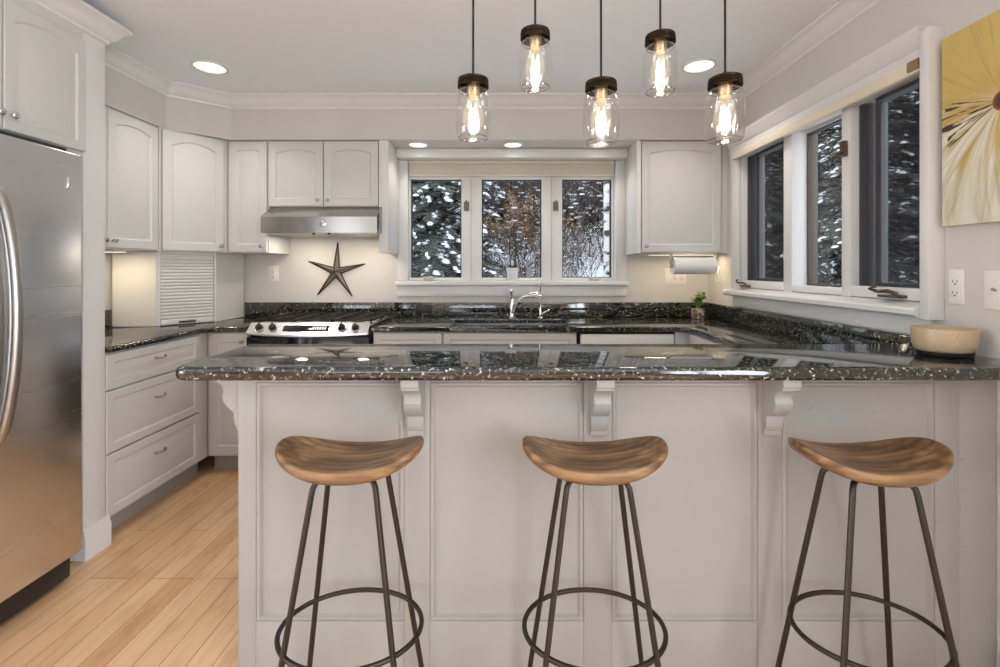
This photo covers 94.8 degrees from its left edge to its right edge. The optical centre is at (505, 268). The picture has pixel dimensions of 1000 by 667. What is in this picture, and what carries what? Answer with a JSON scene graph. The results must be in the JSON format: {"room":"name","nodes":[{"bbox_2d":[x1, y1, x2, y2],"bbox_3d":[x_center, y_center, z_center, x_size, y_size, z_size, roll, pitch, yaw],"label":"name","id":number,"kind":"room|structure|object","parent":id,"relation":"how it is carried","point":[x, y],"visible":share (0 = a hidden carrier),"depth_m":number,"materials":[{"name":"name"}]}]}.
{"room":"kitchen","nodes":[
{"label":"kitchen","id":0,"kind":"room"},
{"bbox_2d":[105,252,111,326],"bbox_3d":[-2.540,0.054,2.120,0.160,2.448,2.680,0,0,0],"label":"wall","id":1,"kind":"structure","parent":0,"point":[108,255],"depth_m":2.85,"materials":[{"name":"paint"}]},
{"bbox_2d":[105,309,110,327],"bbox_3d":[-2.446,0.303,2.486,0.018,0.107,0.712,0,0,0],"label":"backsplash","id":2,"kind":"structure","parent":1,"relation":"attached to","point":[107,312],"depth_m":2.82,"materials":[{"name":"stone"}]},
{"bbox_2d":[105,106,157,250],"bbox_3d":[-2.279,-0.493,2.481,0.353,0.766,0.705,0,0,0],"label":"upper cabinet","id":3,"kind":"object","parent":1,"relation":"attached to","point":[131,143],"visible":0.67,"depth_m":2.62,"materials":[{"name":"paint"}]},
{"bbox_2d":[105,250,126,251],"bbox_3d":[-2.305,-0.102,2.640,0.230,0.014,0.040,0,0,0],"label":"light","id":4,"kind":"object","parent":3,"relation":"attached to","point":[105,250],"visible":0.46,"depth_m":2.62,"materials":[{"name":"white plastic"}]},
{"bbox_2d":[0,456,237,666],"bbox_3d":[-1.515,1.338,-0.270,6.470,0.120,7.860,0,0,0],"label":"floor","id":5,"kind":"structure","parent":0,"point":[164,591],"depth_m":1.79,"materials":[{"name":"brown wood"}]},
{"bbox_2d":[0,130,81,624],"bbox_3d":[-2.041,0.388,1.435,0.798,1.756,0.940,0,0,0],"label":"refrigerator","id":6,"kind":"object","parent":5,"relation":"on","point":[41,182],"visible":1,"depth_m":1.73,"materials":[{"name":"silver"}]},
{"bbox_2d":[0,0,132,561],"bbox_3d":[-2.116,0.075,1.552,0.677,2.405,1.284,0,0,0],"label":"tall cabinet","id":7,"kind":"object","parent":5,"relation":"on","point":[52,52],"visible":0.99,"depth_m":2.00,"materials":[{"name":"paint"}]},
{"bbox_2d":[105,333,207,529],"bbox_3d":[-2.139,0.836,2.506,0.634,0.885,0.757,0,0,0],"label":"base cabinet","id":8,"kind":"object","parent":5,"relation":"on","point":[156,422],"visible":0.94,"depth_m":2.40,"materials":[{"name":"paint"}]},
{"bbox_2d":[105,302,394,352],"bbox_3d":[-1.645,0.320,2.792,1.619,0.140,1.325,0,0,0],"label":"countertop","id":9,"kind":"structure","parent":8,"relation":"on","point":[116,338],"depth_m":2.97,"materials":[{"name":"stone"}]},
{"bbox_2d":[112,252,243,326],"bbox_3d":[-2.112,0.124,3.069,0.244,0.464,0.756,0,0,39],"label":"appliance garage","id":10,"kind":"object","parent":9,"relation":"on","point":[149,288],"visible":0.99,"depth_m":2.92,"materials":[{"name":"paint"}]},
{"bbox_2d":[208,332,249,467],"bbox_3d":[-1.737,0.836,3.146,0.262,0.885,0.618,0,0,0],"label":"base cabinet","id":11,"kind":"object","parent":5,"relation":"on","point":[222,430],"visible":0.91,"depth_m":2.87,"materials":[{"name":"paint"}]},
{"bbox_2d":[246,312,392,344],"bbox_3d":[-1.220,0.788,3.112,0.758,0.940,0.676,0,0,0],"label":"gas range","id":12,"kind":"object","parent":5,"relation":"on","point":[291,327],"visible":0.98,"depth_m":2.84,"materials":[{"name":"silver metal"}]},
{"bbox_2d":[265,316,392,325],"bbox_3d":[-1.220,0.352,3.167,0.758,0.008,0.565,0,0,0],"label":"cooktop","id":13,"kind":"object","parent":12,"relation":"in","point":[379,320],"depth_m":2.91,"materials":[{"name":"black glass"}]},
{"bbox_2d":[274,436,423,666],"bbox_3d":[-0.415,0.869,1.235,0.387,0.819,0.296,0,0,0],"label":"bar stool","id":14,"kind":"object","parent":5,"relation":"on","point":[316,461],"visible":1,"depth_m":1.20,"materials":[{"name":"brown wood"}]},
{"bbox_2d":[373,332,442,343],"bbox_3d":[-0.614,0.836,3.146,0.436,0.885,0.618,0,0,0],"label":"base cabinet","id":15,"kind":"object","parent":5,"relation":"on","point":[378,337],"visible":0.14,"depth_m":2.87,"materials":[{"name":"paint"}]},
{"bbox_2d":[443,332,575,343],"bbox_3d":[0.024,0.836,3.146,0.836,0.885,0.618,0,0,0],"label":"base cabinet","id":16,"kind":"object","parent":5,"relation":"on","point":[448,337],"visible":0.19,"depth_m":2.87,"materials":[{"name":"paint"}]},
{"bbox_2d":[522,436,667,666],"bbox_3d":[0.236,0.869,1.235,0.387,0.819,0.296,0,0,0],"label":"bar stool","id":17,"kind":"object","parent":5,"relation":"on","point":[620,462],"visible":1,"depth_m":1.20,"materials":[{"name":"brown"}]},
{"bbox_2d":[215,381,995,666],"bbox_3d":[0.301,0.796,1.444,2.432,0.963,0.273,0,0,0],"label":"base cabinet","id":18,"kind":"object","parent":5,"relation":"on","point":[722,522],"visible":0.71,"depth_m":1.43,"materials":[{"name":"paint"}]},
{"bbox_2d":[175,344,999,380],"bbox_3d":[0.286,0.294,1.490,2.462,0.039,0.419,0,0,0],"label":"countertop","id":19,"kind":"structure","parent":18,"relation":"on","point":[252,362],"depth_m":1.35,"materials":[{"name":"stone"}]},
{"bbox_2d":[910,325,980,358],"bbox_3d":[1.400,0.231,1.470,0.176,0.086,0.151,0,0,0],"label":"stoneware bowl","id":20,"kind":"object","parent":19,"relation":"on","point":[943,341],"visible":1,"depth_m":1.42,"materials":[{"name":"beige ceramic"}]},
{"bbox_2d":[576,332,673,343],"bbox_3d":[0.755,0.838,3.150,0.598,0.880,0.590,0,0,0],"label":"dishwasher","id":21,"kind":"object","parent":5,"relation":"on","point":[581,337],"visible":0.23,"depth_m":2.85,"materials":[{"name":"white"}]},
{"bbox_2d":[674,332,721,343],"bbox_3d":[1.284,0.836,2.555,0.456,0.885,1.770,0,0,0],"label":"base cabinet","id":22,"kind":"object","parent":5,"relation":"on","point":[693,338],"depth_m":2.83,"materials":[{"name":"paint"}]},
{"bbox_2d":[371,302,911,343],"bbox_3d":[0.342,0.320,2.562,2.352,0.140,1.801,0,0,0],"label":"countertop","id":23,"kind":"structure","parent":22,"relation":"on","point":[724,324],"depth_m":2.98,"materials":[{"name":"stone"}]},
{"bbox_2d":[416,305,431,312],"bbox_3d":[-0.615,0.300,3.434,0.118,0.064,0.006,0,0,0],"label":"wall outlet","id":24,"kind":"object","parent":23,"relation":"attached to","point":[419,308],"visible":1,"depth_m":3.43,"materials":[{"name":"black plastic"}]},
{"bbox_2d":[457,323,561,324],"bbox_3d":[0.025,0.484,3.115,0.770,0.187,0.400,0,0,0],"label":"sink","id":25,"kind":"object","parent":23,"relation":"in","point":[458,323],"visible":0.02,"depth_m":3.31,"materials":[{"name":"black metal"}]},
{"bbox_2d":[508,289,542,317],"bbox_3d":[0.134,0.253,3.308,0.283,0.211,0.074,0,0,33],"label":"kitchen faucet","id":26,"kind":"object","parent":23,"relation":"on","point":[512,304],"visible":1,"depth_m":3.32,"materials":[{"name":"silver metal"}]},
{"bbox_2d":[537,282,549,317],"bbox_3d":[0.258,0.225,3.357,0.073,0.266,0.113,0,0,44],"label":"tap","id":27,"kind":"object","parent":23,"relation":"on","point":[540,308],"visible":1,"depth_m":3.37,"materials":[{"name":"silver metal"}]},
{"bbox_2d":[590,304,605,310],"bbox_3d":[0.685,0.288,3.434,0.118,0.050,0.006,0,0,0],"label":"wall outlet","id":28,"kind":"object","parent":23,"relation":"attached to","point":[593,307],"visible":1,"depth_m":3.43,"materials":[{"name":"black plastic"}]},
{"bbox_2d":[691,308,703,318],"bbox_3d":[1.375,0.320,3.300,0.072,0.075,0.072,0,0,0],"label":"pot","id":29,"kind":"object","parent":23,"relation":"on","point":[696,313],"depth_m":3.26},
{"bbox_2d":[691,292,706,318],"bbox_3d":[1.383,0.260,3.304,0.105,0.194,0.113,0,0,40],"label":"potted herb","id":30,"kind":"object","parent":23,"relation":"on","point":[696,313],"visible":1,"depth_m":3.28,"materials":[{"name":"green plant"}]},
{"bbox_2d":[775,437,959,666],"bbox_3d":[0.962,0.869,1.225,0.387,0.819,0.296,0,0,0],"label":"bar stool","id":31,"kind":"object","parent":5,"relation":"on","point":[912,463],"visible":1,"depth_m":1.19,"materials":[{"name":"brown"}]},
{"bbox_2d":[105,67,729,148],"bbox_3d":[-0.470,-1.023,2.794,3.980,0.292,1.332,0,0,0],"label":"soffit","id":32,"kind":"structure","parent":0,"point":[536,129],"depth_m":3.12,"materials":[{"name":"paint"}]},
{"bbox_2d":[407,142,428,147],"bbox_3d":[-0.620,-0.874,3.245,0.148,0.006,0.148,0,0,0],"label":"recessed light","id":33,"kind":"object","parent":32,"relation":"in","point":[411,144],"visible":1,"depth_m":3.24,"materials":[{"name":"paint"}]},
{"bbox_2d":[409,143,426,146],"bbox_3d":[-0.620,-0.876,3.245,0.120,0.001,0.120,0,0,0],"label":"diffuser","id":34,"kind":"object","parent":33,"relation":"attached to","point":[413,144],"depth_m":3.26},
{"bbox_2d":[105,0,884,109],"bbox_3d":[-0.307,-1.123,-0.441,3.655,0.092,7.118,0,0,0],"label":"trim","id":35,"kind":"structure","parent":32,"relation":"attached to","point":[843,13],"depth_m":3.05,"materials":[{"name":"paint"}]},
{"bbox_2d":[503,142,523,147],"bbox_3d":[0.050,-0.874,3.245,0.148,0.006,0.148,0,0,0],"label":"recessed light","id":36,"kind":"object","parent":32,"relation":"in","point":[507,144],"visible":1,"depth_m":3.24,"materials":[{"name":"paint"}]},
{"bbox_2d":[505,143,520,146],"bbox_3d":[0.050,-0.876,3.245,0.120,0.001,0.120,0,0,0],"label":"diffuser","id":37,"kind":"object","parent":36,"relation":"attached to","point":[509,144],"depth_m":3.26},
{"bbox_2d":[589,142,609,147],"bbox_3d":[0.660,-0.874,3.245,0.148,0.006,0.148,0,0,0],"label":"recessed light","id":38,"kind":"object","parent":32,"relation":"in","point":[595,144],"visible":1,"depth_m":3.24,"materials":[{"name":"paint"}]},
{"bbox_2d":[591,143,607,146],"bbox_3d":[0.660,-0.876,3.245,0.120,0.001,0.120,0,0,0],"label":"diffuser","id":39,"kind":"object","parent":38,"relation":"attached to","point":[597,144],"depth_m":3.26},
{"bbox_2d":[202,237,707,318],"bbox_3d":[-0.470,0.054,3.540,4.300,2.448,0.160,0,0,0],"label":"wall","id":40,"kind":"structure","parent":0,"point":[300,280],"depth_m":3.46,"materials":[{"name":"paint"}]},
{"bbox_2d":[127,127,237,253],"bbox_3d":[-2.174,-0.493,3.147,0.562,0.766,0.616,0,0,0],"label":"upper cabinet","id":41,"kind":"object","parent":40,"relation":"attached to","point":[192,168],"visible":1,"depth_m":2.96,"materials":[{"name":"paint"}]},
{"bbox_2d":[228,141,289,253],"bbox_3d":[-1.764,-0.493,3.279,0.280,0.766,0.353,0,0,0],"label":"upper cabinet","id":42,"kind":"object","parent":40,"relation":"attached to","point":[247,160],"visible":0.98,"depth_m":3.13,"materials":[{"name":"paint"}]},
{"bbox_2d":[268,266,278,281],"bbox_3d":[-1.748,0.036,3.455,0.078,0.118,0.009,0,0,0],"label":"wall outlet","id":43,"kind":"object","parent":40,"relation":"attached to","point":[273,271],"visible":1,"depth_m":3.45,"materials":[{"name":"white plastic"}]},
{"bbox_2d":[271,269,274,277],"bbox_3d":[-1.748,0.036,3.453,0.034,0.068,0.003,0,0,0],"label":"receptacle","id":44,"kind":"object","parent":43,"relation":"attached to","point":[272,270],"depth_m":3.45,"materials":[{"name":"white"}]},
{"bbox_2d":[245,302,394,316],"bbox_3d":[-1.394,0.303,3.446,1.116,0.107,0.018,0,0,0],"label":"backsplash","id":45,"kind":"structure","parent":40,"relation":"attached to","point":[252,309],"depth_m":3.44,"materials":[{"name":"stone"}]},
{"bbox_2d":[261,207,381,237],"bbox_3d":[-1.222,-0.323,3.225,0.758,0.196,0.461,0,0,0],"label":"range hood","id":46,"kind":"object","parent":40,"relation":"attached to","point":[295,222],"visible":0.95,"depth_m":3.00,"materials":[{"name":"silver metal"}]},
{"bbox_2d":[268,141,378,206],"bbox_3d":[-1.244,-0.649,3.279,0.756,0.454,0.353,0,0,0],"label":"upper cabinet","id":47,"kind":"object","parent":40,"relation":"attached to","point":[300,173],"visible":0.99,"depth_m":3.13,"materials":[{"name":"paint"}]},
{"bbox_2d":[379,140,398,253],"bbox_3d":[-0.832,-0.493,3.292,0.064,0.766,0.327,0,0,0],"label":"cabinet end panel","id":48,"kind":"object","parent":47,"relation":"attached to","point":[388,161],"visible":0.91,"depth_m":3.16,"materials":[{"name":"paint"}]},
{"bbox_2d":[308,242,364,295],"bbox_3d":[-1.272,0.003,3.433,0.425,0.411,0.050,0,0,0],"label":"star","id":49,"kind":"object","parent":40,"relation":"attached to","point":[336,271],"visible":1,"depth_m":3.45,"materials":[{"name":"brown metal"}]},
{"bbox_2d":[395,149,628,295],"bbox_3d":[0.045,-0.336,3.461,1.740,1.078,0.238,0,0,0],"label":"window","id":50,"kind":"structure","parent":40,"relation":"in","point":[471,281],"depth_m":3.44,"materials":[{"name":"paint"}]},
{"bbox_2d":[409,161,613,176],"bbox_3d":[0.041,-0.768,3.483,1.550,0.132,0.042,0,0,0],"label":"window shade","id":51,"kind":"object","parent":50,"relation":"attached to","point":[416,168],"visible":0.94,"depth_m":3.46,"materials":[{"name":"beige fabric"}]},
{"bbox_2d":[506,233,517,280],"bbox_3d":[0.048,-0.090,3.455,0.092,0.359,0.092,0,0,0],"label":"orchid pot","id":52,"kind":"object","parent":50,"relation":"on","point":[512,272],"visible":1,"depth_m":3.43,"materials":[{"name":"white ceramic"}]},
{"bbox_2d":[394,302,705,316],"bbox_3d":[0.331,0.303,3.446,2.329,0.107,0.018,0,0,0],"label":"backsplash","id":53,"kind":"structure","parent":40,"relation":"attached to","point":[401,309],"depth_m":3.44,"materials":[{"name":"stone"}]},
{"bbox_2d":[664,268,685,283],"bbox_3d":[1.272,0.053,3.454,0.165,0.118,0.012,0,0,0],"label":"switch plate","id":54,"kind":"object","parent":40,"relation":"attached to","point":[669,278],"visible":0.72,"depth_m":3.45,"materials":[{"name":"white plastic"}]},
{"bbox_2d":[673,274,677,280],"bbox_3d":[1.272,0.053,3.453,0.034,0.068,0.003,0,0,0],"label":"receptacle","id":55,"kind":"object","parent":54,"relation":"attached to","point":[675,276],"depth_m":3.45,"materials":[{"name":"white"}]},
{"bbox_2d":[679,274,683,280],"bbox_3d":[1.318,0.053,3.453,0.034,0.068,0.003,0,0,0],"label":"receptacle","id":56,"kind":"object","parent":54,"relation":"attached to","point":[681,276],"depth_m":3.45,"materials":[{"name":"white"}]},
{"bbox_2d":[625,140,727,254],"bbox_3d":[1.204,-0.491,3.279,0.628,0.770,0.353,0,0,0],"label":"upper cabinet","id":57,"kind":"object","parent":40,"relation":"attached to","point":[684,184],"depth_m":3.13,"materials":[{"name":"paint"}]},
{"bbox_2d":[648,253,717,254],"bbox_3d":[1.240,-0.102,3.230,0.480,0.014,0.040,0,0,0],"label":"light","id":58,"kind":"object","parent":57,"relation":"attached to","point":[648,253],"visible":0.76,"depth_m":3.21,"materials":[{"name":"white plastic"}]},
{"bbox_2d":[669,253,717,273],"bbox_3d":[1.262,-0.036,3.100,0.308,0.141,0.112,0,0,0],"label":"paper towel holder","id":59,"kind":"object","parent":57,"relation":"attached to","point":[677,265],"visible":1,"depth_m":3.05,"materials":[{"name":"paper"}]},
{"bbox_2d":[82,0,838,91],"bbox_3d":[-1.515,-1.230,-0.270,6.470,0.120,7.860,0,0,0],"label":"ceiling","id":60,"kind":"structure","parent":0,"point":[264,45],"depth_m":2.35,"materials":[{"name":"paint"}]},
{"bbox_2d":[190,60,228,74],"bbox_3d":[-1.715,-1.167,2.665,0.188,0.006,0.188,0,0,0],"label":"recessed light","id":61,"kind":"object","parent":60,"relation":"in","point":[206,66],"visible":1,"depth_m":2.67,"materials":[{"name":"paint"}]},
{"bbox_2d":[193,62,225,72],"bbox_3d":[-1.715,-1.169,2.665,0.160,0.001,0.160,0,0,0],"label":"diffuser","id":62,"kind":"object","parent":61,"relation":"attached to","point":[205,66],"depth_m":2.67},
{"bbox_2d":[455,0,490,140],"bbox_3d":[-0.088,-0.760,1.240,0.120,0.820,0.120,0,0,0],"label":"pendant lamp","id":63,"kind":"object","parent":60,"relation":"hanging from","point":[472,84],"visible":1,"depth_m":1.23,"materials":[{"name":"clear glass"}]},
{"bbox_2d":[467,82,478,98],"bbox_3d":[-0.088,-0.487,1.240,0.034,0.046,0.034,0,0,0],"label":"socket","id":64,"kind":"object","parent":63,"relation":"attached to","point":[472,87],"depth_m":1.23,"materials":[{"name":"gold metal"}]},
{"bbox_2d":[455,89,490,140],"bbox_3d":[-0.088,-0.425,1.240,0.095,0.150,0.095,0,0,0],"label":"glass jar","id":65,"kind":"object","parent":63,"relation":"on","point":[471,93],"depth_m":1.24,"materials":[{"name":"glass"}]},
{"bbox_2d":[518,0,551,90],"bbox_3d":[0.083,-0.840,1.300,0.120,0.660,0.120,0,0,0],"label":"pendant lamp","id":66,"kind":"object","parent":60,"relation":"hanging from","point":[534,36],"visible":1,"depth_m":1.29,"materials":[{"name":"glass"}]},
{"bbox_2d":[529,32,540,50],"bbox_3d":[0.083,-0.647,1.300,0.034,0.046,0.034,0,0,0],"label":"socket","id":67,"kind":"object","parent":66,"relation":"attached to","point":[534,37],"depth_m":1.29,"materials":[{"name":"gold metal"}]},
{"bbox_2d":[518,37,551,87],"bbox_3d":[0.083,-0.585,1.300,0.095,0.150,0.095,0,0,0],"label":"glass jar","id":68,"kind":"object","parent":66,"relation":"on","point":[534,43],"depth_m":1.30,"materials":[{"name":"glass"}]},
{"bbox_2d":[583,0,618,143],"bbox_3d":[0.252,-0.752,1.220,0.120,0.836,0.120,0,0,0],"label":"pendant lamp","id":69,"kind":"object","parent":60,"relation":"hanging from","point":[600,87],"visible":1,"depth_m":1.21,"materials":[{"name":"glass"}]},
{"bbox_2d":[583,87,618,142],"bbox_3d":[0.252,-0.409,1.220,0.095,0.150,0.095,0,0,0],"label":"glass jar","id":70,"kind":"object","parent":69,"relation":"on","point":[601,94],"depth_m":1.21,"materials":[{"name":"glass"}]},
{"bbox_2d":[595,85,607,101],"bbox_3d":[0.252,-0.471,1.220,0.034,0.046,0.034,0,0,0],"label":"socket","id":71,"kind":"object","parent":69,"relation":"attached to","point":[601,91],"depth_m":1.21,"materials":[{"name":"gold metal"}]},
{"bbox_2d":[643,0,677,93],"bbox_3d":[0.436,-0.834,1.300,0.120,0.672,0.120,0,0,0],"label":"pendant lamp","id":72,"kind":"object","parent":60,"relation":"hanging from","point":[659,40],"visible":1,"depth_m":1.29,"materials":[{"name":"glass"}]},
{"bbox_2d":[654,37,666,54],"bbox_3d":[0.436,-0.635,1.300,0.034,0.046,0.034,0,0,0],"label":"socket","id":73,"kind":"object","parent":72,"relation":"attached to","point":[660,43],"depth_m":1.29,"materials":[{"name":"gold metal"}]},
{"bbox_2d":[682,58,716,73],"bbox_3d":[1.112,-1.167,2.650,0.188,0.006,0.188,0,0,0],"label":"recessed light","id":74,"kind":"object","parent":60,"relation":"in","point":[699,65],"visible":1,"depth_m":2.65,"materials":[{"name":"paint"}]},
{"bbox_2d":[684,61,713,71],"bbox_3d":[1.112,-1.169,2.650,0.160,0.001,0.160,0,0,0],"label":"diffuser","id":75,"kind":"object","parent":74,"relation":"attached to","point":[697,66],"depth_m":2.66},
{"bbox_2d":[705,0,745,143],"bbox_3d":[0.562,-0.749,1.180,0.120,0.842,0.120,0,0,0],"label":"pendant lamp","id":76,"kind":"object","parent":60,"relation":"hanging from","point":[723,84],"visible":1,"depth_m":1.17,"materials":[{"name":"glass"}]},
{"bbox_2d":[718,81,731,98],"bbox_3d":[0.562,-0.465,1.180,0.034,0.046,0.034,0,0,0],"label":"socket","id":77,"kind":"object","parent":76,"relation":"attached to","point":[724,88],"depth_m":1.17,"materials":[{"name":"gold metal"}]},
{"bbox_2d":[705,82,745,143],"bbox_3d":[0.562,-0.403,1.180,0.095,0.150,0.095,0,0,0],"label":"glass jar","id":78,"kind":"object","parent":76,"relation":"on","point":[724,90],"depth_m":1.18,"materials":[{"name":"glass"}]},
{"bbox_2d":[708,0,999,666],"bbox_3d":[1.600,0.054,-0.270,0.160,2.448,7.460,0,0,0],"label":"wall","id":79,"kind":"structure","parent":0,"point":[975,249],"depth_m":1.62,"materials":[{"name":"paint"}]},
{"bbox_2d":[715,266,719,282],"bbox_3d":[1.516,0.038,3.300,0.009,0.118,0.075,0,0,0],"label":"wall outlet","id":80,"kind":"object","parent":79,"relation":"attached to","point":[717,274],"visible":0.84,"depth_m":3.28,"materials":[{"name":"white plastic"}]},
{"bbox_2d":[706,302,911,343],"bbox_3d":[1.509,0.303,2.559,0.018,0.107,1.791,0,0,0],"label":"backsplash","id":81,"kind":"structure","parent":79,"relation":"attached to","point":[821,332],"depth_m":2.31,"materials":[{"name":"stone"}]},
{"bbox_2d":[722,26,944,333],"bbox_3d":[1.550,-0.309,2.333,0.210,1.105,1.483,0,0,0],"label":"window","id":82,"kind":"structure","parent":79,"relation":"in","point":[865,297],"depth_m":2.03,"materials":[{"name":"paint"}]},
{"bbox_2d":[733,58,919,159],"bbox_3d":[1.480,-0.731,2.312,0.036,0.047,1.355,0,0,0],"label":"window shade","id":83,"kind":"object","parent":82,"relation":"attached to","point":[912,68],"visible":0.88,"depth_m":2.03,"materials":[{"name":"beige fabric"}]},
{"bbox_2d":[949,269,964,304],"bbox_3d":[1.516,0.060,1.549,0.009,0.118,0.052,0,0,0],"label":"wall outlet","id":84,"kind":"object","parent":79,"relation":"attached to","point":[956,276],"visible":1,"depth_m":1.54,"materials":[{"name":"white plastic"}]},
{"bbox_2d":[950,277,959,296],"bbox_3d":[1.513,0.060,1.549,0.003,0.068,0.034,0,0,0],"label":"receptacle","id":85,"kind":"object","parent":84,"relation":"attached to","point":[954,281],"depth_m":1.55,"materials":[{"name":"white"}]},
{"bbox_2d":[942,9,999,226],"bbox_3d":[1.502,-0.464,1.248,0.032,0.640,0.645,0,0,0],"label":"painting","id":86,"kind":"object","parent":79,"relation":"attached to","point":[971,54],"visible":1,"depth_m":1.47,"materials":[{"name":"paint"}]},
{"bbox_2d":[984,271,999,309],"bbox_3d":[1.511,0.066,1.400,0.018,0.122,0.118,0,0,0],"label":"switch plate","id":87,"kind":"object","parent":79,"relation":"attached to","point":[991,278],"visible":1,"depth_m":1.43,"materials":[{"name":"white plastic"}]},
{"label":"outside","id":88,"kind":"structure","parent":0,"visible":0},
{"bbox_2d":[413,223,912,276],"bbox_3d":[3.000,-2.154,11.000,34.000,7.492,34.000,0,0,0],"label":"snowy ground","id":89,"kind":"structure","parent":88,"point":[600,271],"depth_m":8.40,"materials":[{"name":"snow"}]},
{"bbox_2d":[413,182,507,276],"bbox_3d":[-1.139,-1.787,7.270,2.946,5.624,3.224,0,0,-24],"label":"conifer","id":90,"kind":"object","parent":89,"relation":"on","point":[436,217],"visible":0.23,"depth_m":6.38,"materials":[{"name":"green plant"}]},
{"bbox_2d":[452,184,535,228],"bbox_3d":[-0.840,-4.027,13.430,4.191,7.311,3.830,0,0,16],"label":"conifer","id":91,"kind":"object","parent":89,"relation":"on","point":[500,214],"visible":0.02,"depth_m":12.48,"materials":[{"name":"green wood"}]},
{"bbox_2d":[483,216,539,276],"bbox_3d":[0.151,-0.262,7.073,1.622,1.263,1.255,0,0,-12],"label":"bare shrub","id":92,"kind":"object","parent":89,"relation":"on","point":[518,245],"visible":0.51,"depth_m":6.87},
{"bbox_2d":[455,182,592,257],"bbox_3d":[0.348,-1.780,8.575,3.287,3.308,4.248,0,0,-16],"label":"bare shrub","id":93,"kind":"object","parent":89,"relation":"on","point":[511,183],"visible":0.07,"depth_m":9.05,"materials":[{"name":"plant"}]},
{"bbox_2d":[483,182,570,239],"bbox_3d":[0.215,-3.952,12.975,3.682,7.030,4.030,0,0,41],"label":"conifer","id":94,"kind":"object","parent":89,"relation":"on","point":[490,197],"visible":0.03,"depth_m":12.19,"materials":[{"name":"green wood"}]},
{"bbox_2d":[454,182,603,267],"bbox_3d":[0.345,-1.501,8.024,3.862,3.007,2.988,0,0,9],"label":"bare shrub","id":95,"kind":"object","parent":89,"relation":"on","point":[577,204],"visible":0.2,"depth_m":7.94,"materials":[{"name":"plant"}]},
{"bbox_2d":[483,185,590,276],"bbox_3d":[0.267,-0.551,7.574,1.864,1.682,1.671,0,0,-18],"label":"bare shrub","id":96,"kind":"object","parent":89,"relation":"on","point":[510,223],"visible":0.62,"depth_m":7.28,"materials":[{"name":"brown plant"}]},
{"bbox_2d":[494,220,584,276],"bbox_3d":[0.618,-0.128,6.487,1.195,1.203,1.545,0,0,-44],"label":"bare shrub","id":97,"kind":"object","parent":89,"relation":"on","point":[538,238],"visible":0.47,"depth_m":6.63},
{"bbox_2d":[487,182,602,253],"bbox_3d":[1.026,-2.178,10.643,5.021,3.909,3.885,0,0,-40],"label":"bare shrub","id":98,"kind":"object","parent":89,"relation":"on","point":[537,216],"visible":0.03,"depth_m":10.06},
{"bbox_2d":[490,213,603,276],"bbox_3d":[0.652,-0.109,6.011,1.255,1.263,1.622,0,0,42],"label":"bare shrub","id":99,"kind":"object","parent":89,"relation":"on","point":[577,234],"visible":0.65,"depth_m":6.04,"materials":[{"name":"plant"}]},
{"bbox_2d":[495,182,601,244],"bbox_3d":[0.686,-2.541,9.889,5.407,4.210,4.184,0,0,-14],"label":"bare shrub","id":100,"kind":"object","parent":89,"relation":"on","point":[588,227],"visible":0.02,"depth_m":10.28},
{"bbox_2d":[532,182,603,233],"bbox_3d":[2.184,-3.784,13.212,3.868,6.749,3.535,0,0,-41],"label":"conifer","id":101,"kind":"object","parent":89,"relation":"on","point":[568,205],"visible":0.02,"depth_m":12.34,"materials":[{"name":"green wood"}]},
{"bbox_2d":[534,198,603,276],"bbox_3d":[1.034,-0.317,6.882,1.345,1.353,1.738,0,0,-8],"label":"bare shrub","id":102,"kind":"object","parent":89,"relation":"on","point":[579,226],"visible":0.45,"depth_m":6.53,"materials":[{"name":"plant"}]},
{"bbox_2d":[535,182,603,262],"bbox_3d":[2.618,-1.846,8.889,4.634,3.608,3.586,0,0,17],"label":"bare shrub","id":103,"kind":"object","parent":89,"relation":"on","point":[587,183],"visible":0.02,"depth_m":8.89,"materials":[{"name":"plant"}]},
{"bbox_2d":[569,188,603,234],"bbox_3d":[3.560,-3.812,12.083,4.191,7.311,3.830,0,0,31],"label":"conifer","id":104,"kind":"object","parent":89,"relation":"on","point":[602,203],"visible":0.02,"depth_m":11.49,"materials":[{"name":"plant"}]},
{"bbox_2d":[580,182,608,276],"bbox_3d":[1.160,-1.085,5.093,1.467,4.808,1.474,0,0,0],"label":"birch tree","id":105,"kind":"object","parent":89,"relation":"on","point":[605,194],"visible":0.06,"depth_m":5.10,"materials":[{"name":"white plant"}]},
{"bbox_2d":[765,148,783,278],"bbox_3d":[3.371,-1.653,6.919,2.666,4.997,2.858,0,0,16],"label":"conifer","id":106,"kind":"object","parent":89,"relation":"on","point":[776,208],"visible":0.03,"depth_m":6.36,"materials":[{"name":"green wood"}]},
{"bbox_2d":[765,147,833,273],"bbox_3d":[4.115,-2.573,8.164,3.332,6.246,3.572,0,0,8],"label":"conifer","id":107,"kind":"object","parent":89,"relation":"on","point":[775,192],"visible":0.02,"depth_m":7.34,"materials":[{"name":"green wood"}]},
{"bbox_2d":[775,126,840,206],"bbox_3d":[6.382,-3.429,8.195,4.108,7.183,3.832,0,0,40],"label":"conifer","id":108,"kind":"object","parent":89,"relation":"on","point":[823,131],"visible":0.02,"depth_m":7.69,"materials":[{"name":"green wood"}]},
{"bbox_2d":[765,88,919,273],"bbox_3d":[5.124,-2.678,6.352,3.572,6.246,3.332,0,0,-25],"label":"conifer","id":109,"kind":"object","parent":89,"relation":"on","point":[826,190],"visible":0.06,"depth_m":6.26,"materials":[{"name":"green plant"}]},
{"bbox_2d":[783,90,919,286],"bbox_3d":[4.095,-0.888,5.157,2.214,3.872,2.066,0,0,26],"label":"conifer","id":110,"kind":"object","parent":89,"relation":"on","point":[901,219],"visible":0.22,"depth_m":4.90,"materials":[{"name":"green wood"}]},
{"bbox_2d":[890,172,919,266],"bbox_3d":[5.379,-1.924,4.039,3.165,5.934,3.393,0,0,4],"label":"conifer","id":111,"kind":"object","parent":89,"relation":"on","point":[916,256],"visible":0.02,"depth_m":4.67,"materials":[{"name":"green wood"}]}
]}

